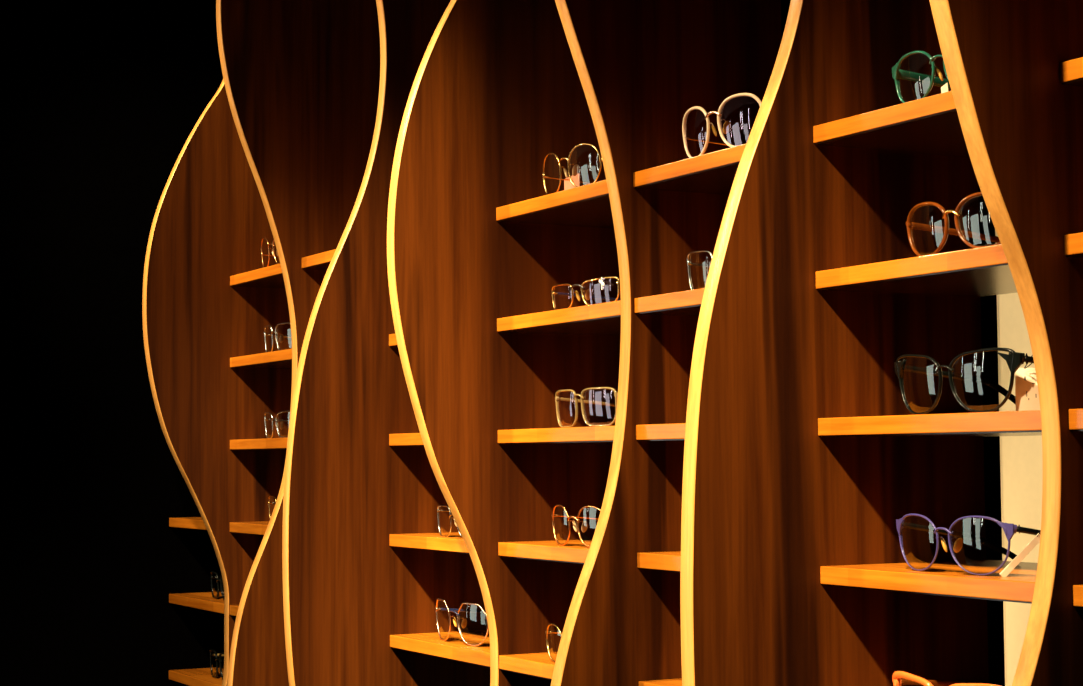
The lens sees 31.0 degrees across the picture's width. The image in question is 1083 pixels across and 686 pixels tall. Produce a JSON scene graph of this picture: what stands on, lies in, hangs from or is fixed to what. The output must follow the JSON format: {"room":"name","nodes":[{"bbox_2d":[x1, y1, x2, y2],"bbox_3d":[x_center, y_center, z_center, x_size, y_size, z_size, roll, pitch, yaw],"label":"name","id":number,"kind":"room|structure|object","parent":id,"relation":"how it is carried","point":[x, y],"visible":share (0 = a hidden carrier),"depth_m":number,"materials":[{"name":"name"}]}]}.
{"room":"shop","nodes":[
{"label":"shop","id":0,"kind":"room"},
{"bbox_2d":[0,0,1004,685],"bbox_3d":[-0.012,0.315,3.618,2.580,2.800,0.100,1,-4,-28],"label":"wall","id":1,"kind":"structure","parent":0,"point":[100,100],"depth_m":3.19,"materials":[{"name":"black paint"}]},
{"bbox_2d":[169,517,206,530],"bbox_3d":[-0.471,0.292,3.154,0.180,0.016,0.282,1,-4,-28],"label":"display shelf","id":2,"kind":"object","parent":1,"relation":"attached to","point":[196,523],"visible":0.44,"depth_m":3.16,"materials":[{"name":"orange wood"}]},
{"bbox_2d":[995,230,1042,685],"bbox_3d":[0.923,0.253,2.706,0.400,2.800,0.400,1,-4,-28],"label":"wall","id":3,"kind":"structure","parent":0,"point":[1021,459],"depth_m":2.76,"materials":[{"name":"beige paint"}]},
{"bbox_3d":[-1.929,1.745,3.401,6.300,0.050,13.000,1,-4,-28],"label":"floor","id":4,"kind":"structure","parent":0,"visible":0},
{"bbox_2d":[142,79,291,685],"bbox_3d":[-0.459,0.431,2.982,0.320,2.500,0.018,1,-4,-28],"label":"panel","id":5,"kind":"object","parent":4,"relation":"on","point":[210,222],"visible":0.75,"depth_m":2.98,"materials":[{"name":"brown wood"}]},
{"bbox_2d":[169,592,223,613],"bbox_3d":[-0.470,0.417,3.147,0.180,0.016,0.282,1,-4,-28],"label":"display shelf","id":6,"kind":"object","parent":5,"relation":"attached to","point":[205,601],"visible":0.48,"depth_m":3.12,"materials":[{"name":"orange wood"}]},
{"bbox_2d":[210,571,223,598],"bbox_3d":[-0.445,0.385,3.110,0.148,0.043,0.137,1,-4,-28],"label":"eyeglasses","id":7,"kind":"object","parent":6,"relation":"on","point":[219,578],"visible":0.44,"depth_m":3.08,"materials":[{"name":"black plastic"}]},
{"bbox_2d":[169,667,223,685],"bbox_3d":[-0.469,0.542,3.140,0.180,0.016,0.282,1,-4,-28],"label":"display shelf","id":8,"kind":"object","parent":5,"relation":"attached to","point":[200,676],"visible":0.36,"depth_m":3.15,"materials":[{"name":"orange wood"}]},
{"bbox_2d":[209,649,223,678],"bbox_3d":[-0.446,0.509,3.106,0.148,0.045,0.137,1,-4,-28],"label":"eyeglasses","id":9,"kind":"object","parent":8,"relation":"on","point":[215,654],"visible":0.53,"depth_m":3.08,"materials":[{"name":"black plastic"}]},
{"bbox_2d":[229,605,238,616],"bbox_3d":[-0.328,0.400,2.883,0.180,0.016,0.282,1,-4,-28],"label":"display shelf","id":10,"kind":"object","parent":5,"relation":"attached to","point":[233,609],"visible":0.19,"depth_m":2.95,"materials":[{"name":"orange wood"}]},
{"bbox_2d":[230,521,268,535],"bbox_3d":[-0.329,0.275,2.891,0.180,0.016,0.282,1,-4,-28],"label":"display shelf","id":11,"kind":"object","parent":5,"relation":"attached to","point":[252,528],"visible":0.24,"depth_m":2.90,"materials":[{"name":"orange wood"}]},
{"bbox_2d":[268,496,276,517],"bbox_3d":[-0.318,0.244,2.859,0.146,0.041,0.132,1,-4,-28],"label":"eyeglasses","id":12,"kind":"object","parent":11,"relation":"on","point":[269,502],"visible":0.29,"depth_m":2.88,"materials":[{"name":"gold metal"}]},
{"bbox_2d":[230,264,284,288],"bbox_3d":[-0.332,-0.101,2.913,0.180,0.016,0.282,1,-4,-28],"label":"display shelf","id":13,"kind":"object","parent":5,"relation":"attached to","point":[270,276],"visible":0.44,"depth_m":2.92,"materials":[{"name":"orange wood"}]},
{"bbox_2d":[261,237,278,267],"bbox_3d":[-0.336,-0.133,2.909,0.147,0.049,0.132,1,-4,-28],"label":"eyeglasses","id":14,"kind":"object","parent":13,"relation":"on","point":[269,248],"visible":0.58,"depth_m":2.89,"materials":[{"name":"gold metal"}]},
{"bbox_2d":[230,438,287,449],"bbox_3d":[-0.330,0.150,2.898,0.180,0.016,0.282,1,-4,-28],"label":"display shelf","id":15,"kind":"object","parent":5,"relation":"attached to","point":[267,443],"visible":0.29,"depth_m":2.87,"materials":[{"name":"orange wood"}]},
{"bbox_2d":[264,411,289,437],"bbox_3d":[-0.327,0.121,2.882,0.147,0.040,0.132,1,-4,-28],"label":"eyeglasses","id":16,"kind":"object","parent":15,"relation":"on","point":[272,420],"visible":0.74,"depth_m":2.86,"materials":[{"name":"silver metal"}]},
{"bbox_2d":[230,349,291,368],"bbox_3d":[-0.331,0.025,2.906,0.180,0.016,0.282,1,-4,-28],"label":"display shelf","id":17,"kind":"object","parent":5,"relation":"attached to","point":[282,359],"visible":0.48,"depth_m":2.88,"materials":[{"name":"orange wood"}]},
{"bbox_2d":[264,322,291,351],"bbox_3d":[-0.329,-0.005,2.890,0.147,0.041,0.132,1,-4,-28],"label":"eyeglasses","id":18,"kind":"object","parent":17,"relation":"on","point":[282,336],"visible":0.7,"depth_m":2.86,"materials":[{"name":"silver metal"}]},
{"bbox_2d":[216,0,379,685],"bbox_3d":[-0.308,0.414,2.723,0.302,2.500,0.018,1,-4,-28],"label":"panel","id":19,"kind":"object","parent":4,"relation":"on","point":[301,78],"visible":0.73,"depth_m":2.73,"materials":[{"name":"brown wood"}]},
{"bbox_2d":[282,0,489,685],"bbox_3d":[-0.177,0.397,2.453,0.327,2.500,0.018,1,-4,-28],"label":"panel","id":20,"kind":"object","parent":4,"relation":"on","point":[346,590],"visible":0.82,"depth_m":2.44,"materials":[{"name":"brown wood"}]},
{"bbox_2d":[302,249,335,269],"bbox_3d":[-0.190,-0.117,2.650,0.180,0.016,0.282,1,-4,-28],"label":"display shelf","id":21,"kind":"object","parent":20,"relation":"attached to","point":[321,261],"visible":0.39,"depth_m":2.68,"materials":[{"name":"orange wood"}]},
{"bbox_2d":[389,334,397,346],"bbox_3d":[-0.047,-0.009,2.378,0.180,0.016,0.282,1,-4,-28],"label":"display shelf","id":22,"kind":"object","parent":20,"relation":"attached to","point":[392,337],"visible":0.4,"depth_m":2.45,"materials":[{"name":"orange wood"}]},
{"bbox_2d":[389,433,423,446],"bbox_3d":[-0.046,0.116,2.371,0.180,0.016,0.282,1,-4,-28],"label":"display shelf","id":23,"kind":"object","parent":20,"relation":"attached to","point":[404,439],"visible":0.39,"depth_m":2.41,"materials":[{"name":"orange wood"}]},
{"bbox_2d":[389,532,468,553],"bbox_3d":[-0.045,0.241,2.364,0.180,0.016,0.282,1,-4,-28],"label":"display shelf","id":24,"kind":"object","parent":20,"relation":"attached to","point":[455,543],"visible":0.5,"depth_m":2.35,"materials":[{"name":"orange wood"}]},
{"bbox_2d":[437,505,461,536],"bbox_3d":[-0.042,0.214,2.352,0.147,0.037,0.136,1,-4,-28],"label":"eyeglasses","id":25,"kind":"object","parent":24,"relation":"on","point":[438,510],"visible":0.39,"depth_m":2.34,"materials":[{"name":"silver metal"}]},
{"bbox_2d":[390,630,489,667],"bbox_3d":[-0.044,0.367,2.356,0.180,0.016,0.282,1,-4,-28],"label":"display shelf","id":26,"kind":"object","parent":20,"relation":"attached to","point":[454,648],"visible":0.48,"depth_m":2.34,"materials":[{"name":"orange wood"}]},
{"bbox_2d":[436,599,488,645],"bbox_3d":[-0.041,0.333,2.350,0.149,0.050,0.146,1,-4,-28],"label":"eyeglasses","id":27,"kind":"object","parent":26,"relation":"on","point":[464,621],"visible":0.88,"depth_m":2.33,"materials":[{"name":"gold metal"}]},
{"bbox_2d":[387,0,620,685],"bbox_3d":[-0.028,0.381,2.193,0.312,2.500,0.018,1,-4,-28],"label":"panel","id":28,"kind":"object","parent":4,"relation":"on","point":[497,89],"visible":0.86,"depth_m":2.20,"materials":[{"name":"brown wood"}]},
{"bbox_2d":[499,652,556,679],"bbox_3d":[0.099,0.350,2.093,0.180,0.016,0.282,1,-4,-28],"label":"display shelf","id":29,"kind":"object","parent":28,"relation":"attached to","point":[540,665],"visible":0.22,"depth_m":2.13,"materials":[{"name":"orange wood"}]},
{"bbox_2d":[546,624,561,662],"bbox_3d":[0.089,0.321,2.090,0.147,0.042,0.132,1,-4,-28],"label":"eyeglasses","id":30,"kind":"object","parent":29,"relation":"on","point":[556,626],"visible":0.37,"depth_m":2.11,"materials":[{"name":"gold metal"}]},
{"bbox_2d":[496,180,613,227],"bbox_3d":[0.095,-0.151,2.122,0.180,0.016,0.282,1,-4,-28],"label":"display shelf","id":31,"kind":"object","parent":28,"relation":"attached to","point":[588,205],"visible":0.29,"depth_m":2.12,"materials":[{"name":"orange wood"}]},
{"bbox_2d":[564,173,579,189],"bbox_3d":[0.034,-0.171,2.169,0.001,0.030,0.046,1,-4,-20],"label":"price tag","id":32,"kind":"object","parent":31,"relation":"on","point":[576,179],"visible":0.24,"depth_m":2.17,"materials":[{"name":"white paper"}]},
{"bbox_2d":[543,143,601,194],"bbox_3d":[0.087,-0.183,2.117,0.148,0.047,0.136,1,-4,-28],"label":"eyeglasses","id":33,"kind":"object","parent":31,"relation":"on","point":[575,169],"visible":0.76,"depth_m":2.09,"materials":[{"name":"gold metal"}]},
{"bbox_2d":[497,300,620,335],"bbox_3d":[0.096,-0.026,2.115,0.180,0.016,0.282,1,-4,-28],"label":"display shelf","id":34,"kind":"object","parent":28,"relation":"attached to","point":[604,319],"visible":0.48,"depth_m":2.10,"materials":[{"name":"orange wood"}]},
{"bbox_2d":[551,276,620,309],"bbox_3d":[0.099,-0.050,2.091,0.147,0.029,0.136,2,-4,-30],"label":"eyeglasses","id":35,"kind":"object","parent":34,"relation":"on","point":[588,295],"visible":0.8,"depth_m":2.06,"materials":[{"name":"gold metal"}]},
{"bbox_2d":[551,0,780,685],"bbox_3d":[0.114,0.364,1.929,0.313,2.500,0.018,1,-4,-28],"label":"panel","id":36,"kind":"object","parent":4,"relation":"on","point":[641,65],"visible":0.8,"depth_m":1.94,"materials":[{"name":"brown wood"}]},
{"bbox_2d":[498,539,591,563],"bbox_3d":[0.098,0.225,2.100,0.180,0.016,0.282,1,-4,-28],"label":"display shelf","id":37,"kind":"object","parent":36,"relation":"attached to","point":[574,551],"visible":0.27,"depth_m":2.10,"materials":[{"name":"orange wood"}]},
{"bbox_2d":[551,505,600,546],"bbox_3d":[0.096,0.194,2.088,0.147,0.044,0.132,1,-4,-28],"label":"eyeglasses","id":38,"kind":"object","parent":37,"relation":"on","point":[584,526],"visible":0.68,"depth_m":2.06,"materials":[{"name":"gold metal"}]},
{"bbox_2d":[498,426,614,443],"bbox_3d":[0.097,0.100,2.107,0.180,0.016,0.282,1,-4,-28],"label":"display shelf","id":39,"kind":"object","parent":36,"relation":"attached to","point":[594,434],"visible":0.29,"depth_m":2.07,"materials":[{"name":"orange wood"}]},
{"bbox_2d":[555,387,617,427],"bbox_3d":[0.101,0.070,2.083,0.148,0.041,0.136,1,-4,-29],"label":"eyeglasses","id":40,"kind":"object","parent":39,"relation":"on","point":[557,398],"visible":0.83,"depth_m":2.05,"materials":[{"name":"gold metal"}]},
{"bbox_2d":[637,551,680,572],"bbox_3d":[0.240,0.208,1.836,0.180,0.016,0.282,1,-4,-28],"label":"display shelf","id":41,"kind":"object","parent":36,"relation":"attached to","point":[670,561],"visible":0.19,"depth_m":1.88,"materials":[{"name":"orange wood"}]},
{"bbox_2d":[639,678,681,685],"bbox_3d":[0.241,0.333,1.829,0.180,0.016,0.282,1,-4,-28],"label":"display shelf","id":42,"kind":"object","parent":36,"relation":"attached to","point":[667,682],"visible":0.26,"depth_m":1.90,"materials":[{"name":"orange wood"}]},
{"bbox_2d":[636,423,685,440],"bbox_3d":[0.239,0.083,1.844,0.180,0.016,0.282,1,-4,-28],"label":"display shelf","id":43,"kind":"object","parent":36,"relation":"attached to","point":[676,431],"visible":0.19,"depth_m":1.88,"materials":[{"name":"orange wood"}]},
{"bbox_2d":[634,288,704,315],"bbox_3d":[0.238,-0.042,1.851,0.180,0.016,0.282,1,-4,-28],"label":"display shelf","id":44,"kind":"object","parent":36,"relation":"attached to","point":[682,303],"visible":0.19,"depth_m":1.89,"materials":[{"name":"orange wood"}]},
{"bbox_2d":[687,251,712,289],"bbox_3d":[0.227,-0.069,1.860,0.148,0.039,0.140,1,-4,-28],"label":"eyeglasses","id":45,"kind":"object","parent":44,"relation":"on","point":[689,263],"visible":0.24,"depth_m":1.89,"materials":[{"name":"silver metal"}]},
{"bbox_2d":[680,0,988,685],"bbox_3d":[0.255,0.347,1.665,0.316,2.500,0.018,1,-4,-28],"label":"panel","id":46,"kind":"object","parent":4,"relation":"on","point":[768,501],"visible":0.94,"depth_m":1.67,"materials":[{"name":"brown wood"}]},
{"bbox_2d":[633,143,746,194],"bbox_3d":[0.237,-0.168,1.859,0.180,0.016,0.282,1,-4,-28],"label":"display shelf","id":47,"kind":"object","parent":46,"relation":"attached to","point":[713,172],"visible":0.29,"depth_m":1.88,"materials":[{"name":"orange wood"}]},
{"bbox_2d":[682,93,761,157],"bbox_3d":[0.224,-0.201,1.863,0.149,0.051,0.142,1,-4,-28],"label":"eyeglasses","id":48,"kind":"object","parent":47,"relation":"on","point":[726,127],"visible":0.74,"depth_m":1.84,"materials":[{"name":"gold metal"}]},
{"bbox_2d":[813,91,969,157],"bbox_3d":[0.379,-0.184,1.595,0.180,0.016,0.282,1,-4,-28],"label":"display shelf","id":49,"kind":"object","parent":46,"relation":"attached to","point":[930,125],"visible":0.41,"depth_m":1.62,"materials":[{"name":"orange wood"}]},
{"bbox_2d":[892,50,950,102],"bbox_3d":[0.378,-0.215,1.582,0.149,0.043,0.143,1,-4,-28],"label":"eyeglasses","id":50,"kind":"object","parent":49,"relation":"on","point":[897,73],"visible":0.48,"depth_m":1.61,"materials":[{"name":"green plastic"}]},
{"bbox_2d":[941,83,947,92],"bbox_3d":[0.333,-0.202,1.609,0.001,0.023,0.015,0,-3,-13],"label":"price tag","id":51,"kind":"object","parent":49,"relation":"on","point":[944,88],"visible":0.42,"depth_m":1.61,"materials":[{"name":"white paper"}]},
{"bbox_2d":[816,244,1016,296],"bbox_3d":[0.380,-0.059,1.588,0.180,0.016,0.282,1,-4,-28],"label":"display shelf","id":52,"kind":"object","parent":46,"relation":"attached to","point":[981,271],"visible":0.72,"depth_m":1.59,"materials":[{"name":"orange wood"}]},
{"bbox_2d":[906,192,1000,255],"bbox_3d":[0.385,-0.091,1.568,0.150,0.045,0.143,1,-4,-28],"label":"eyeglasses","id":53,"kind":"object","parent":52,"relation":"on","point":[946,230],"visible":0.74,"depth_m":1.58,"materials":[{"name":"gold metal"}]},
{"bbox_2d":[820,560,1037,603],"bbox_3d":[0.382,0.191,1.573,0.180,0.016,0.282,1,-4,-28],"label":"display shelf","id":54,"kind":"object","parent":46,"relation":"attached to","point":[943,578],"visible":0.73,"depth_m":1.55,"materials":[{"name":"orange wood"}]},
{"bbox_2d":[896,514,1040,574],"bbox_3d":[0.374,0.160,1.569,0.136,0.046,0.142,1,-4,-28],"label":"eyeglasses","id":55,"kind":"object","parent":54,"relation":"on","point":[1009,529],"visible":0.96,"depth_m":1.55,"materials":[{"name":"purple paint"}]},
{"bbox_2d":[1000,531,1040,576],"bbox_3d":[0.367,0.160,1.492,0.036,0.040,0.009,0,-3,0],"label":"price tag","id":56,"kind":"object","parent":54,"relation":"on","point":[1036,539],"visible":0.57,"depth_m":1.49,"materials":[{"name":"white paper"}]},
{"bbox_2d":[818,410,1041,436],"bbox_3d":[0.381,0.066,1.580,0.180,0.016,0.282,1,-4,-28],"label":"display shelf","id":57,"kind":"object","parent":46,"relation":"attached to","point":[1003,423],"visible":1,"depth_m":1.54,"materials":[{"name":"orange wood"}]},
{"bbox_2d":[894,347,1033,414],"bbox_3d":[0.380,0.033,1.571,0.150,0.049,0.149,1,-4,-29],"label":"eyeglasses","id":58,"kind":"object","parent":57,"relation":"on","point":[1014,360],"visible":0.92,"depth_m":1.54,"materials":[{"name":"black plastic"}]},
{"bbox_2d":[1015,355,1039,410],"bbox_3d":[0.373,0.030,1.493,0.023,0.045,0.018,-2,-4,23],"label":"price tag","id":59,"kind":"object","parent":57,"relation":"on","point":[1026,387],"visible":0.63,"depth_m":1.50,"materials":[{"name":"white paper"}]},
{"bbox_3d":[0.383,0.316,1.565,0.180,0.016,0.282,1,-4,-28],"label":"display shelf","id":60,"kind":"object","parent":46,"relation":"attached to","visible":0},
{"bbox_2d":[892,671,999,685],"bbox_3d":[0.376,0.286,1.567,0.150,0.043,0.146,1,-4,-28],"label":"eyeglasses","id":61,"kind":"object","parent":60,"relation":"on","point":[907,678],"visible":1,"depth_m":1.58,"materials":[{"name":"orange plastic"}]},
{"bbox_2d":[929,0,1082,685],"bbox_3d":[0.406,0.331,1.406,0.294,2.500,0.018,1,-4,-28],"label":"panel","id":62,"kind":"object","parent":4,"relation":"on","point":[1022,128],"visible":1,"depth_m":1.39,"materials":[{"name":"brown wood"}]},
{"bbox_2d":[1060,57,1082,86],"bbox_3d":[0.521,-0.201,1.331,0.180,0.016,0.282,1,-4,-28],"label":"display shelf","id":63,"kind":"object","parent":62,"relation":"attached to","point":[1071,70],"visible":1,"depth_m":1.40,"materials":[{"name":"orange wood"}]},
{"bbox_2d":[1064,232,1082,257],"bbox_3d":[0.522,-0.076,1.324,0.180,0.016,0.282,1,-4,-28],"label":"display shelf","id":64,"kind":"object","parent":62,"relation":"attached to","point":[1073,242],"visible":1,"depth_m":1.40,"materials":[{"name":"orange wood"}]},
{"bbox_2d":[1069,409,1082,430],"bbox_3d":[0.523,0.049,1.317,0.180,0.016,0.282,1,-4,-28],"label":"display shelf","id":65,"kind":"object","parent":62,"relation":"attached to","point":[1075,415],"visible":1,"depth_m":1.39,"materials":[{"name":"orange wood"}]},
{"bbox_2d":[1073,585,1082,607],"bbox_3d":[0.524,0.174,1.309,0.180,0.016,0.282,1,-4,-28],"label":"display shelf","id":66,"kind":"object","parent":62,"relation":"attached to","point":[1077,589],"visible":1,"depth_m":1.39,"materials":[{"name":"orange wood"}]}
]}

